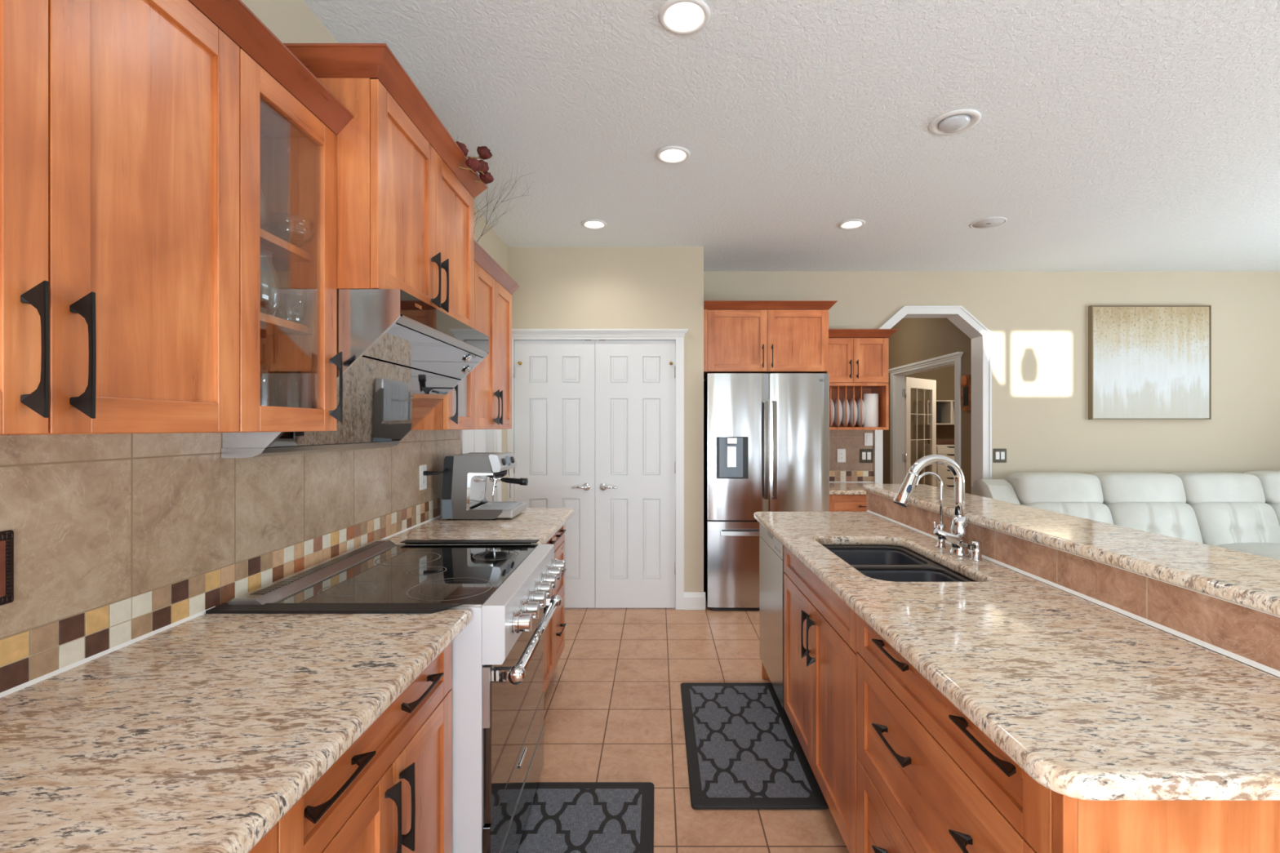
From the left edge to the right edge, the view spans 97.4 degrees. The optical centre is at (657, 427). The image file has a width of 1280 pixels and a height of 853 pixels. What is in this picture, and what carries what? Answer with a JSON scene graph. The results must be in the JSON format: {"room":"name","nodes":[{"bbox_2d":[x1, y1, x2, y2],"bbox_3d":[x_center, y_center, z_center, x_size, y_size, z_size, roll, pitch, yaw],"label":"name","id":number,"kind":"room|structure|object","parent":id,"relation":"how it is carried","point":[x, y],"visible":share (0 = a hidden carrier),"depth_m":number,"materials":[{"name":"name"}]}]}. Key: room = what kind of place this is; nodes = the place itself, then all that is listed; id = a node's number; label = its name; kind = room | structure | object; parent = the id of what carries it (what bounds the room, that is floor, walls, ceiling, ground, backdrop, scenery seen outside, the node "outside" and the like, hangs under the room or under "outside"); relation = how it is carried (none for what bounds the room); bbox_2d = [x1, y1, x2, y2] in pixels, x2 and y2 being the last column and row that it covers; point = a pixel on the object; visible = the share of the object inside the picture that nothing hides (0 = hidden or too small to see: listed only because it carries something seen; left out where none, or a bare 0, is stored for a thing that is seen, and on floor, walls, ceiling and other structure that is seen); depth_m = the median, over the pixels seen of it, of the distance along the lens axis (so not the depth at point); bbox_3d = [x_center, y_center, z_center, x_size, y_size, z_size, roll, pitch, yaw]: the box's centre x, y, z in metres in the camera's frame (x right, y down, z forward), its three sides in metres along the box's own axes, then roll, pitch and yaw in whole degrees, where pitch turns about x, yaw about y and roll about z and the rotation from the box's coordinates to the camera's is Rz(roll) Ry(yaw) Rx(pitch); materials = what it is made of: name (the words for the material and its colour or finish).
{"room":"kitchen","nodes":[
{"label":"kitchen","id":0,"kind":"room"},
{"bbox_2d":[240,0,507,502],"bbox_3d":[-1.195,0.004,1.900,0.120,2.743,5.000,0,0,0],"label":"wall","id":1,"kind":"structure","parent":0,"point":[291,21],"depth_m":1.81,"materials":[{"name":"beige paint"}]},
{"bbox_2d":[0,0,353,435],"bbox_3d":[-0.959,-0.397,0.575,0.351,0.813,1.749,0,0,0],"label":"upper cabinet","id":2,"kind":"object","parent":1,"relation":"attached to","point":[119,119],"visible":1,"depth_m":0.87,"materials":[{"name":"brown wood"}]},
{"bbox_2d":[0,430,460,697],"bbox_3d":[-1.127,0.052,1.307,0.016,0.817,3.814,0,0,0],"label":"backsplash","id":3,"kind":"structure","parent":1,"relation":"attached to","point":[121,540],"depth_m":1.26,"materials":[{"name":"tile"}]},
{"bbox_2d":[0,529,13,605],"bbox_3d":[-1.121,0.241,0.915,0.008,0.126,0.128,0,0,0],"label":"switch plate","id":4,"kind":"object","parent":3,"relation":"attached to","point":[6,537],"visible":1,"depth_m":0.97,"materials":[{"name":"brown metal"}]},
{"bbox_2d":[419,464,426,490],"bbox_3d":[-1.121,0.238,2.692,0.008,0.118,0.074,0,0,0],"label":"wall outlet","id":5,"kind":"object","parent":3,"relation":"attached to","point":[423,479],"visible":1,"depth_m":2.68,"materials":[{"name":"white plastic"}]},
{"bbox_2d":[229,47,342,432],"bbox_3d":[-0.965,-0.382,1.281,0.338,0.783,0.336,0,0,0],"label":"upper cabinet","id":6,"kind":"object","parent":1,"relation":"attached to","point":[282,144],"visible":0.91,"depth_m":1.39,"materials":[{"name":"brown wood"}]},
{"bbox_2d":[260,177,267,230],"bbox_3d":[-0.930,-0.499,1.255,0.100,0.120,0.100,0,0,0],"label":"glass jug","id":7,"kind":"object","parent":6,"relation":"in","point":[261,180],"visible":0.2,"depth_m":1.28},
{"bbox_2d":[260,248,279,315],"bbox_3d":[-0.910,-0.325,1.262,0.104,0.140,0.104,0,0,0],"label":"glass jug","id":8,"kind":"object","parent":6,"relation":"in","point":[272,258],"visible":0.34,"depth_m":1.28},
{"bbox_2d":[268,364,271,406],"bbox_3d":[-0.910,-0.076,1.272,0.064,0.135,0.064,0,0,0],"label":"tumbler","id":9,"kind":"object","parent":6,"relation":"in","point":[270,365],"visible":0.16,"depth_m":1.28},
{"bbox_2d":[272,368,304,408],"bbox_3d":[-0.895,-0.073,1.365,0.064,0.130,0.064,0,0,0],"label":"tumbler","id":10,"kind":"object","parent":6,"relation":"in","point":[273,370],"visible":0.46,"depth_m":1.36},
{"bbox_2d":[262,221,315,248],"bbox_3d":[-0.900,-0.462,1.375,0.110,0.045,0.110,0,0,0],"label":"glass bowl","id":11,"kind":"object","parent":6,"relation":"in","point":[308,237],"visible":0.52,"depth_m":1.39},
{"bbox_2d":[263,212,314,241],"bbox_3d":[-0.900,-0.484,1.375,0.104,0.045,0.104,0,0,0],"label":"glass bowl","id":12,"kind":"object","parent":11,"relation":"in","point":[270,224],"visible":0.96,"depth_m":1.39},
{"bbox_2d":[268,287,309,324],"bbox_3d":[-0.897,-0.293,1.371,0.084,0.078,0.095,0,0,-38],"label":"glass mug","id":13,"kind":"object","parent":6,"relation":"in","point":[271,293],"visible":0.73,"depth_m":1.38,"materials":[{"name":"glass"}]},
{"bbox_2d":[283,43,487,328],"bbox_3d":[-0.907,-0.660,1.831,0.453,0.605,0.843,0,0,0],"label":"upper cabinet","id":14,"kind":"object","parent":1,"relation":"attached to","point":[405,205],"visible":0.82,"depth_m":1.55,"materials":[{"name":"brown wood"}]},
{"bbox_2d":[221,288,488,457],"bbox_3d":[-0.893,-0.139,1.829,0.461,0.436,0.762,0,0,0],"label":"range hood","id":15,"kind":"object","parent":14,"relation":"attached to","point":[402,355],"visible":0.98,"depth_m":1.66,"materials":[{"name":"silver metal"}]},
{"bbox_2d":[221,440,399,457],"bbox_3d":[-1.067,0.066,1.829,0.113,0.026,0.762,0,0,0],"label":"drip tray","id":16,"kind":"object","parent":15,"relation":"on","point":[229,450],"depth_m":1.56,"materials":[{"name":"silver metal"}]},
{"bbox_2d":[456,141,468,156],"bbox_3d":[-0.811,-0.963,1.955,0.296,0.082,0.055,0,0,-14],"label":"rose","id":17,"kind":"object","parent":14,"relation":"in","point":[462,146],"visible":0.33,"depth_m":1.97,"materials":[{"name":"red plant"}]},
{"bbox_2d":[457,156,481,173],"bbox_3d":[-0.793,-0.933,2.003,0.335,0.051,0.055,0,0,0],"label":"rose","id":18,"kind":"object","parent":14,"relation":"on","point":[473,164],"visible":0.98,"depth_m":1.99,"materials":[{"name":"red plant"}]},
{"bbox_2d":[466,146,492,159],"bbox_3d":[-0.766,-0.978,2.026,0.330,0.112,0.054,0,0,-18],"label":"rose","id":19,"kind":"object","parent":14,"relation":"in","point":[483,152],"visible":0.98,"depth_m":2.05,"materials":[{"name":"red plant"}]},
{"bbox_2d":[477,159,488,174],"bbox_3d":[-0.772,-0.954,2.073,0.298,0.064,0.055,0,0,-2],"label":"rose","id":20,"kind":"object","parent":14,"relation":"in","point":[485,167],"visible":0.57,"depth_m":2.06,"materials":[{"name":"red plant"}]},
{"bbox_2d":[474,171,493,184],"bbox_3d":[-0.780,-0.949,2.114,0.319,0.053,0.055,0,0,-11],"label":"rose","id":21,"kind":"object","parent":14,"relation":"in","point":[486,178],"visible":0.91,"depth_m":2.13,"materials":[{"name":"red plant"}]},
{"bbox_2d":[411,368,474,430],"bbox_3d":[-0.965,-0.382,2.376,0.338,0.783,0.326,0,0,0],"label":"upper cabinet","id":22,"kind":"object","parent":1,"relation":"attached to","point":[455,411],"visible":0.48,"depth_m":2.29,"materials":[{"name":"brown wood"}]},
{"bbox_2d":[466,429,485,497],"bbox_3d":[-1.205,0.348,3.607,0.040,2.037,0.591,0,0,0],"label":"door","id":23,"kind":"structure","parent":1,"relation":"in","point":[476,438],"depth_m":3.68,"materials":[{"name":"white paint"}]},
{"bbox_2d":[460,429,501,502],"bbox_3d":[-1.186,0.315,3.626,0.138,2.120,0.808,0,0,0],"label":"trim","id":24,"kind":"structure","parent":1,"relation":"attached to","point":[493,437],"depth_m":3.90,"materials":[{"name":"white paint"}]},
{"bbox_2d":[474,240,519,429],"bbox_3d":[-0.959,-0.397,2.702,0.351,0.813,0.976,0,0,0],"label":"upper cabinet","id":25,"kind":"object","parent":1,"relation":"attached to","point":[494,288],"visible":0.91,"depth_m":2.81,"materials":[{"name":"brown wood"}]},
{"bbox_3d":[-0.900,-0.835,2.740,0.090,0.122,0.090,0,0,0],"label":"vase","id":26,"kind":"object","parent":25,"relation":"on","visible":0},
{"bbox_2d":[476,172,533,242],"bbox_3d":[-0.743,-1.072,2.710,0.317,0.395,0.216,0,0,0],"label":"twig","id":27,"kind":"object","parent":26,"relation":"in","point":[494,209],"visible":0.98,"depth_m":2.72,"materials":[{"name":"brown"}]},
{"bbox_2d":[507,246,703,591],"bbox_3d":[-0.393,0.004,4.315,1.485,2.743,0.110,0,0,0],"label":"wall","id":28,"kind":"structure","parent":0,"point":[560,287],"depth_m":4.26,"materials":[{"name":"beige paint"}]},
{"bbox_2d":[513,339,595,608],"bbox_3d":[-0.785,0.352,4.251,0.618,2.030,0.096,0,0,0],"label":"door","id":29,"kind":"structure","parent":28,"relation":"in","point":[554,380],"depth_m":4.26,"materials":[{"name":"white paint"}]},
{"bbox_2d":[506,328,688,609],"bbox_3d":[-0.453,0.319,4.290,1.363,2.112,0.160,0,0,0],"label":"trim","id":30,"kind":"structure","parent":28,"relation":"attached to","point":[677,335],"depth_m":4.24,"materials":[{"name":"white paint"}]},
{"bbox_2d":[595,339,675,608],"bbox_3d":[-0.164,0.352,4.251,0.615,2.030,0.096,0,0,0],"label":"door","id":31,"kind":"structure","parent":28,"relation":"in","point":[635,463],"depth_m":4.26,"materials":[{"name":"white paint"}]},
{"bbox_2d":[684,591,705,609],"bbox_3d":[0.281,1.311,4.250,0.162,0.128,0.020,0,0,0],"label":"baseboard","id":32,"kind":"structure","parent":28,"relation":"attached to","point":[692,600],"depth_m":4.24,"materials":[{"name":"white paint"}]},
{"bbox_2d":[538,597,848,852],"bbox_3d":[1.100,1.405,3.400,10.600,0.060,12.400,0,0,0],"label":"floor","id":33,"kind":"structure","parent":0,"point":[613,712],"depth_m":2.69,"materials":[{"name":"tile"}]},
{"bbox_2d":[248,822,277,852],"bbox_3d":[-0.813,0.938,0.287,0.642,0.875,0.975,0,0,0],"label":"base cabinet","id":34,"kind":"object","parent":33,"relation":"on","point":[268,843],"visible":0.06,"depth_m":0.76,"materials":[{"name":"brown wood"}]},
{"bbox_2d":[0,609,471,852],"bbox_3d":[-0.802,0.480,0.416,0.661,0.038,2.032,0,0,0],"label":"countertop","id":35,"kind":"structure","parent":34,"relation":"on","point":[200,734],"depth_m":0.87,"materials":[{"name":"stone"}]},
{"bbox_2d":[205,603,466,613],"bbox_3d":[-0.806,0.457,1.422,0.623,0.007,0.060,0,0,0],"label":"cover","id":36,"kind":"object","parent":35,"relation":"on","point":[224,608],"visible":1,"depth_m":1.41,"materials":[{"name":"glass"}]},
{"bbox_2d":[277,642,451,852],"bbox_3d":[-0.813,0.938,1.103,0.642,0.875,0.653,0,0,0],"label":"base cabinet","id":37,"kind":"object","parent":33,"relation":"on","point":[390,791],"visible":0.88,"depth_m":1.10,"materials":[{"name":"brown wood"}]},
{"bbox_2d":[228,539,565,852],"bbox_3d":[-0.726,0.906,1.820,0.762,0.938,0.760,0,0,-1],"label":"range","id":38,"kind":"object","parent":33,"relation":"on","point":[497,688],"visible":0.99,"depth_m":1.59,"materials":[{"name":"silver metal"}]},
{"bbox_2d":[543,535,555,695],"bbox_3d":[-0.813,0.938,2.534,0.642,0.875,0.623,0,0,0],"label":"base cabinet","id":39,"kind":"object","parent":33,"relation":"on","point":[548,634],"visible":0.11,"depth_m":2.75,"materials":[{"name":"brown wood"}]},
{"bbox_2d":[386,507,573,544],"bbox_3d":[-0.802,0.480,2.730,0.661,0.038,1.010,0,0,0],"label":"countertop","id":40,"kind":"structure","parent":39,"relation":"on","point":[542,524],"depth_m":2.58,"materials":[{"name":"stone"}]},
{"bbox_2d":[400,539,539,543],"bbox_3d":[-0.735,0.453,2.213,0.530,0.015,0.057,0,0,0],"label":"cover","id":41,"kind":"object","parent":40,"relation":"on","point":[406,541],"visible":0.98,"depth_m":2.21,"materials":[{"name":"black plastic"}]},
{"bbox_2d":[422,451,528,519],"bbox_3d":[-0.901,0.297,2.891,0.432,0.328,0.420,0,0,0],"label":"espresso machine","id":42,"kind":"object","parent":40,"relation":"on","point":[464,475],"visible":1,"depth_m":2.79,"materials":[{"name":"silver metal"}]},
{"bbox_2d":[472,502,526,518],"bbox_3d":[-0.829,0.431,2.945,0.215,0.044,0.298,0,0,0],"label":"drip tray","id":43,"kind":"object","parent":42,"relation":"on","point":[480,509],"depth_m":2.83,"materials":[{"name":"grey metal"}]},
{"bbox_2d":[554,524,566,670],"bbox_3d":[-0.818,0.938,3.005,0.632,0.875,0.320,0,0,0],"label":"base cabinet","id":44,"kind":"object","parent":33,"relation":"on","point":[559,536],"visible":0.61,"depth_m":3.03,"materials":[{"name":"brown wood"}]},
{"bbox_2d":[516,782,653,852],"bbox_3d":[-0.262,1.367,1.660,0.500,0.016,1.000,0,0,0],"label":"kitchen mat","id":45,"kind":"object","parent":33,"relation":"on","point":[563,817],"visible":0.87,"depth_m":1.96,"materials":[{"name":"rubber"}]},
{"bbox_2d":[680,682,828,808],"bbox_3d":[0.372,1.367,2.510,0.500,0.016,0.980,0,0,0],"label":"kitchen mat","id":46,"kind":"object","parent":33,"relation":"on","point":[744,751],"visible":0.98,"depth_m":2.36,"materials":[{"name":"rubber"}]},
{"bbox_2d":[761,662,769,679],"bbox_3d":[0.863,0.938,3.082,0.581,0.875,0.016,0,0,0],"label":"gable","id":47,"kind":"object","parent":33,"relation":"on","point":[764,675],"visible":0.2,"depth_m":3.07,"materials":[{"name":"brown wood"}]},
{"bbox_2d":[703,373,829,610],"bbox_3d":[0.829,0.486,4.515,0.910,1.778,0.770,0,0,0],"label":"refrigerator","id":48,"kind":"object","parent":33,"relation":"on","point":[766,436],"visible":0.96,"depth_m":4.19,"materials":[{"name":"silver metal"}]},
{"bbox_2d":[783,546,857,852],"bbox_3d":[0.842,0.938,2.041,0.622,0.875,0.906,0,0,0],"label":"base cabinet","id":49,"kind":"object","parent":33,"relation":"on","point":[820,628],"visible":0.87,"depth_m":1.93,"materials":[{"name":"brown wood"}]},
{"bbox_2d":[754,511,1279,800],"bbox_3d":[0.839,0.480,1.919,0.630,0.038,2.353,0,0,0],"label":"countertop","id":50,"kind":"structure","parent":49,"relation":"on","point":[1092,701],"depth_m":1.04,"materials":[{"name":"stone"}]},
{"bbox_2d":[822,545,975,582],"bbox_3d":[0.837,0.611,2.032,0.393,0.224,0.710,0,0,0],"label":"sink","id":51,"kind":"object","parent":50,"relation":"in","point":[882,562],"visible":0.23,"depth_m":2.04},
{"bbox_2d":[914,471,946,548],"bbox_3d":[1.046,0.315,2.155,0.122,0.291,0.040,0,0,0],"label":"tap","id":52,"kind":"object","parent":50,"relation":"on","point":[940,542],"visible":0.88,"depth_m":2.15,"materials":[{"name":"silver metal"}]},
{"bbox_2d":[893,454,969,556],"bbox_3d":[0.990,0.279,2.013,0.269,0.364,0.106,0,0,0],"label":"faucet","id":53,"kind":"object","parent":50,"relation":"on","point":[958,538],"visible":1,"depth_m":2.02,"materials":[{"name":"silver metal"}]},
{"bbox_2d":[967,540,983,561],"bbox_3d":[1.106,0.428,1.955,0.048,0.066,0.044,0,0,0],"label":"air gap","id":54,"kind":"object","parent":50,"relation":"on","point":[975,546],"visible":1,"depth_m":1.94,"materials":[{"name":"silver metal"}]},
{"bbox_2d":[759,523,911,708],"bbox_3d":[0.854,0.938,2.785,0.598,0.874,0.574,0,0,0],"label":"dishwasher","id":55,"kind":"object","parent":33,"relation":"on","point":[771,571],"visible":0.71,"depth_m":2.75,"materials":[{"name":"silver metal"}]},
{"bbox_2d":[829,494,868,512],"bbox_3d":[1.599,0.947,4.619,0.586,0.857,0.620,0,0,0],"label":"base cabinet","id":56,"kind":"object","parent":33,"relation":"on","point":[837,503],"visible":0.13,"depth_m":4.34,"materials":[{"name":"brown wood"}]},
{"bbox_2d":[829,482,878,494],"bbox_3d":[1.603,0.498,4.612,0.594,0.037,0.633,0,0,0],"label":"countertop","id":57,"kind":"structure","parent":56,"relation":"on","point":[835,488],"depth_m":4.42,"materials":[{"name":"stone"}]},
{"bbox_2d":[921,444,954,490],"bbox_3d":[4.460,0.820,8.749,0.480,1.110,0.502,0,0,0],"label":"drawer unit","id":58,"kind":"object","parent":33,"relation":"on","point":[944,473],"visible":0.26,"depth_m":8.50,"materials":[{"name":"beige laminate"}]},
{"bbox_2d":[928,439,954,444],"bbox_3d":[4.455,0.225,8.750,0.370,0.080,0.300,0,0,0],"label":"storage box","id":59,"kind":"object","parent":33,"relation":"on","point":[939,442],"visible":0.64,"depth_m":8.60,"materials":[{"name":"brown"}]},
{"bbox_2d":[856,613,1053,852],"bbox_3d":[0.846,0.938,1.193,0.614,0.875,0.786,0,0,0],"label":"base cabinet","id":60,"kind":"object","parent":33,"relation":"on","point":[929,780],"visible":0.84,"depth_m":1.18,"materials":[{"name":"brown wood"}]},
{"bbox_2d":[1053,791,1279,852],"bbox_3d":[0.932,0.938,0.787,0.745,0.875,0.022,0,0,0],"label":"island end panel","id":61,"kind":"object","parent":60,"relation":"attached to","point":[1079,826],"visible":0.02,"depth_m":0.78,"materials":[{"name":"brown wood"}]},
{"bbox_2d":[971,471,1279,559],"bbox_3d":[4.205,0.867,4.301,3.010,1.016,1.083,0,0,0],"label":"sofa","id":62,"kind":"object","parent":33,"relation":"on","point":[1233,511],"visible":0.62,"depth_m":4.45,"materials":[{"name":"white leather"}]},
{"bbox_2d":[1019,502,1113,524],"bbox_3d":[3.245,0.775,4.475,0.662,0.380,0.368,0,0,0],"label":"cushion","id":63,"kind":"object","parent":62,"relation":"on","point":[1095,511],"depth_m":4.39,"materials":[{"name":"white leather"}]},
{"bbox_2d":[1104,502,1203,543],"bbox_3d":[3.908,0.775,4.475,0.657,0.380,0.368,0,0,0],"label":"cushion","id":64,"kind":"object","parent":62,"relation":"on","point":[1180,520],"depth_m":4.37,"materials":[{"name":"white leather"}]},
{"bbox_2d":[1187,502,1279,545],"bbox_3d":[4.553,0.775,4.475,0.627,0.380,0.368,0,0,0],"label":"cushion","id":65,"kind":"object","parent":62,"relation":"on","point":[1220,523],"depth_m":4.36,"materials":[{"name":"white leather"}]},
{"bbox_2d":[1213,542,1279,559],"bbox_3d":[4.553,0.978,4.100,0.623,0.195,0.680,0,0,0],"label":"seat cushion","id":66,"kind":"object","parent":62,"relation":"on","point":[1272,550],"depth_m":4.15,"materials":[{"name":"white leather"}]},
{"bbox_2d":[1265,502,1279,525],"bbox_3d":[5.185,0.775,4.475,0.632,0.380,0.368,0,0,0],"label":"cushion","id":67,"kind":"object","parent":62,"relation":"on","point":[1276,506],"depth_m":4.44,"materials":[{"name":"white leather"}]},
{"bbox_2d":[302,0,1279,271],"bbox_3d":[1.100,-1.398,3.400,10.600,0.060,12.400,0,0,0],"label":"ceiling","id":68,"kind":"structure","parent":0,"point":[1109,135],"depth_m":2.53,"materials":[{"name":"white"}]},
{"bbox_2d":[581,218,607,229],"bbox_3d":[-0.424,-1.362,3.777,0.172,0.012,0.172,0,0,0],"label":"recessed light","id":69,"kind":"object","parent":68,"relation":"in","point":[592,224],"visible":1,"depth_m":3.76,"materials":[{"name":"white paint"}]},
{"bbox_2d":[655,146,690,164],"bbox_3d":[0.078,-1.362,2.817,0.172,0.012,0.172,0,0,0],"label":"recessed light","id":70,"kind":"object","parent":68,"relation":"in","point":[668,154],"visible":1,"depth_m":2.80,"materials":[{"name":"white paint"}]},
{"bbox_2d":[658,0,710,35],"bbox_3d":[0.089,-1.362,1.865,0.172,0.012,0.172,0,0,0],"label":"recessed light","id":71,"kind":"object","parent":68,"relation":"in","point":[682,17],"visible":1,"depth_m":1.86,"materials":[{"name":"white paint"}]},
{"bbox_2d":[838,218,865,229],"bbox_3d":[1.305,-1.362,3.777,0.172,0.012,0.172,0,0,0],"label":"recessed light","id":72,"kind":"object","parent":68,"relation":"in","point":[855,223],"visible":1,"depth_m":3.76,"materials":[{"name":"white paint"}]},
{"bbox_2d":[928,108,981,135],"bbox_3d":[1.329,-1.352,2.518,0.210,0.032,0.210,0,0,0],"label":"recessed light","id":73,"kind":"object","parent":68,"relation":"in","point":[955,122],"visible":1,"depth_m":2.49,"materials":[{"name":"white paint"}]},
{"bbox_2d":[969,217,1007,229],"bbox_3d":[2.210,-1.365,3.760,0.216,0.006,0.216,0,0,0],"label":"ceiling speaker","id":74,"kind":"object","parent":68,"relation":"attached to","point":[991,222],"visible":1,"depth_m":3.75,"materials":[{"name":"white paint"}]},
{"bbox_2d":[883,318,971,493],"bbox_3d":[3.000,0.004,6.298,0.120,2.743,2.405,0,0,0],"label":"wall","id":75,"kind":"structure","parent":0,"point":[916,340],"depth_m":6.05,"materials":[{"name":"beige paint"}]},
{"bbox_2d":[902,377,936,486],"bbox_3d":[3.360,0.370,7.199,0.844,1.990,0.046,0,0,-39],"label":"door","id":76,"kind":"structure","parent":75,"relation":"in","point":[910,383],"depth_m":7.16,"materials":[{"name":"beige laminate"}]},
{"bbox_2d":[911,388,931,484],"bbox_3d":[3.374,0.320,7.216,0.580,1.630,0.014,0,0,-39],"label":"grille","id":77,"kind":"object","parent":76,"relation":"attached to","point":[930,389],"depth_m":7.28,"materials":[{"name":"white wood"}]},
{"bbox_2d":[888,351,963,484],"bbox_3d":[2.978,0.323,6.255,0.165,2.105,1.690,0,0,0],"label":"trim","id":78,"kind":"structure","parent":75,"relation":"attached to","point":[897,374],"depth_m":6.96,"materials":[{"name":"white paint"}]},
{"bbox_2d":[960,374,971,411],"bbox_3d":[2.917,-0.325,5.320,0.044,0.340,0.180,0,0,0],"label":"wall plaque","id":79,"kind":"object","parent":75,"relation":"attached to","point":[966,380],"visible":0.97,"depth_m":5.30,"materials":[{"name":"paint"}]},
{"bbox_2d":[963,386,968,405],"bbox_3d":[2.916,-0.295,5.320,0.004,0.180,0.080,0,0,0],"label":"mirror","id":80,"kind":"object","parent":79,"relation":"attached to","point":[965,388],"depth_m":5.32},
{"bbox_2d":[904,365,954,484],"bbox_3d":[4.680,0.004,9.250,3.240,2.743,0.100,0,0,0],"label":"wall","id":81,"kind":"structure","parent":0,"point":[944,376],"depth_m":9.20,"materials":[{"name":"beige paint"}]},
{"bbox_2d":[914,400,954,424],"bbox_3d":[4.570,-0.235,8.974,0.740,0.380,0.448,0,0,0],"label":"wall shelf","id":82,"kind":"object","parent":81,"relation":"attached to","point":[947,406],"visible":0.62,"depth_m":8.87,"materials":[{"name":"beige laminate"}]},
{"bbox_2d":[928,403,941,423],"bbox_3d":[4.355,-0.225,8.880,0.230,0.320,0.040,0,0,0],"label":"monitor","id":83,"kind":"object","parent":82,"relation":"in","point":[938,405],"visible":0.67,"depth_m":8.86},
{"bbox_2d":[703,271,1279,480],"bbox_3d":[3.375,0.004,5.013,6.050,2.743,0.165,0,0,0],"label":"wall","id":84,"kind":"structure","parent":0,"point":[1037,321],"depth_m":4.93,"materials":[{"name":"beige paint"}]},
{"bbox_2d":[703,300,837,378],"bbox_3d":[0.852,-0.689,4.575,1.000,0.527,0.707,0,0,0],"label":"upper cabinet","id":85,"kind":"object","parent":84,"relation":"attached to","point":[740,336],"visible":0.91,"depth_m":4.28,"materials":[{"name":"brown wood"}]},
{"bbox_2d":[829,430,874,482],"bbox_3d":[1.600,0.250,4.922,0.590,0.459,0.016,0,0,0],"label":"backsplash","id":86,"kind":"structure","parent":84,"relation":"attached to","point":[851,470],"depth_m":4.92,"materials":[{"name":"tile"}]},
{"bbox_2d":[836,448,845,462],"bbox_3d":[1.607,0.246,4.916,0.074,0.118,0.008,0,0,0],"label":"wall outlet","id":87,"kind":"object","parent":86,"relation":"attached to","point":[841,453],"visible":1,"depth_m":4.91,"materials":[{"name":"white plastic"}]},
{"bbox_2d":[859,448,873,462],"bbox_3d":[1.826,0.249,4.915,0.116,0.120,0.008,0,0,0],"label":"light switch","id":88,"kind":"object","parent":86,"relation":"attached to","point":[866,455],"visible":1,"depth_m":4.91,"materials":[{"name":"white plastic"}]},
{"bbox_2d":[864,432,872,445],"bbox_3d":[1.845,0.104,4.915,0.072,0.112,0.008,0,0,0],"label":"light switch","id":89,"kind":"object","parent":86,"relation":"attached to","point":[868,436],"visible":1,"depth_m":4.91,"materials":[{"name":"white plastic"}]},
{"bbox_2d":[828,328,898,430],"bbox_3d":[1.626,-0.388,4.737,0.642,0.816,0.384,0,0,0],"label":"upper cabinet","id":90,"kind":"object","parent":84,"relation":"attached to","point":[859,358],"visible":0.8,"depth_m":4.61,"materials":[{"name":"brown wood"}]},
{"bbox_2d":[829,398,834,426],"bbox_3d":[1.444,-0.124,4.745,0.021,0.244,0.244,0,0,0],"label":"plate","id":91,"kind":"object","parent":90,"relation":"in","point":[832,402],"visible":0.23,"depth_m":4.66,"materials":[{"name":"white"}]},
{"bbox_2d":[833,398,842,426],"bbox_3d":[1.508,-0.124,4.745,0.021,0.244,0.244,0,0,0],"label":"plate","id":92,"kind":"object","parent":90,"relation":"in","point":[835,404],"visible":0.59,"depth_m":4.71,"materials":[{"name":"white"}]},
{"bbox_2d":[840,398,849,426],"bbox_3d":[1.569,-0.124,4.745,0.021,0.244,0.244,0,0,0],"label":"plate","id":93,"kind":"object","parent":90,"relation":"in","point":[843,401],"visible":0.64,"depth_m":4.69,"materials":[{"name":"white"}]},
{"bbox_2d":[848,398,857,426],"bbox_3d":[1.633,-0.124,4.745,0.021,0.244,0.244,0,0,0],"label":"plate","id":94,"kind":"object","parent":90,"relation":"in","point":[851,402],"visible":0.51,"depth_m":4.70,"materials":[{"name":"white"}]},
{"bbox_2d":[855,398,865,426],"bbox_3d":[1.696,-0.124,4.745,0.021,0.244,0.244,0,0,0],"label":"plate","id":95,"kind":"object","parent":90,"relation":"in","point":[858,402],"visible":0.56,"depth_m":4.70,"materials":[{"name":"white"}]},
{"bbox_2d":[862,393,878,426],"bbox_3d":[1.790,-0.142,4.720,0.120,0.279,0.120,0,0,0],"label":"paper towel roll","id":96,"kind":"object","parent":90,"relation":"in","point":[870,401],"visible":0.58,"depth_m":4.67,"materials":[{"name":"white"}]},
{"bbox_2d":[874,306,991,487],"bbox_3d":[2.405,0.157,5.001,1.018,2.436,0.194,0,0,0],"label":"trim","id":97,"kind":"structure","parent":84,"relation":"attached to","point":[980,335],"depth_m":4.91,"materials":[{"name":"white paint"}]},
{"bbox_2d":[993,448,1006,462],"bbox_3d":[2.999,0.246,4.926,0.116,0.122,0.008,0,0,0],"label":"light switch","id":98,"kind":"object","parent":84,"relation":"attached to","point":[999,455],"visible":1,"depth_m":4.92,"materials":[{"name":"white plastic"}]},
{"bbox_2d":[1088,305,1211,419],"bbox_3d":[4.290,-0.565,4.904,1.032,0.995,0.049,0,0,0],"label":"painting","id":99,"kind":"object","parent":84,"relation":"attached to","point":[1145,362],"visible":1,"depth_m":4.89,"materials":[{"name":"fabric"}]},
{"bbox_2d":[871,513,1279,678],"bbox_3d":[1.235,0.861,1.955,0.140,1.028,2.310,0,0,0],"label":"wall","id":100,"kind":"structure","parent":0,"point":[872,513],"depth_m":1.37,"materials":[{"name":"beige paint"}]},
{"bbox_2d":[862,484,1279,616],"bbox_3d":[1.302,0.329,1.860,0.349,0.034,2.520,0,0,0],"label":"breakfast bar","id":101,"kind":"object","parent":100,"relation":"on","point":[1245,579],"visible":0.91,"depth_m":1.47,"materials":[{"name":"stone"}]},
{"bbox_2d":[866,490,1279,677],"bbox_3d":[1.156,0.404,1.956,0.018,0.114,2.312,0,0,0],"label":"backsplash","id":102,"kind":"structure","parent":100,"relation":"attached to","point":[1250,636],"depth_m":1.37,"materials":[{"name":"tile"}]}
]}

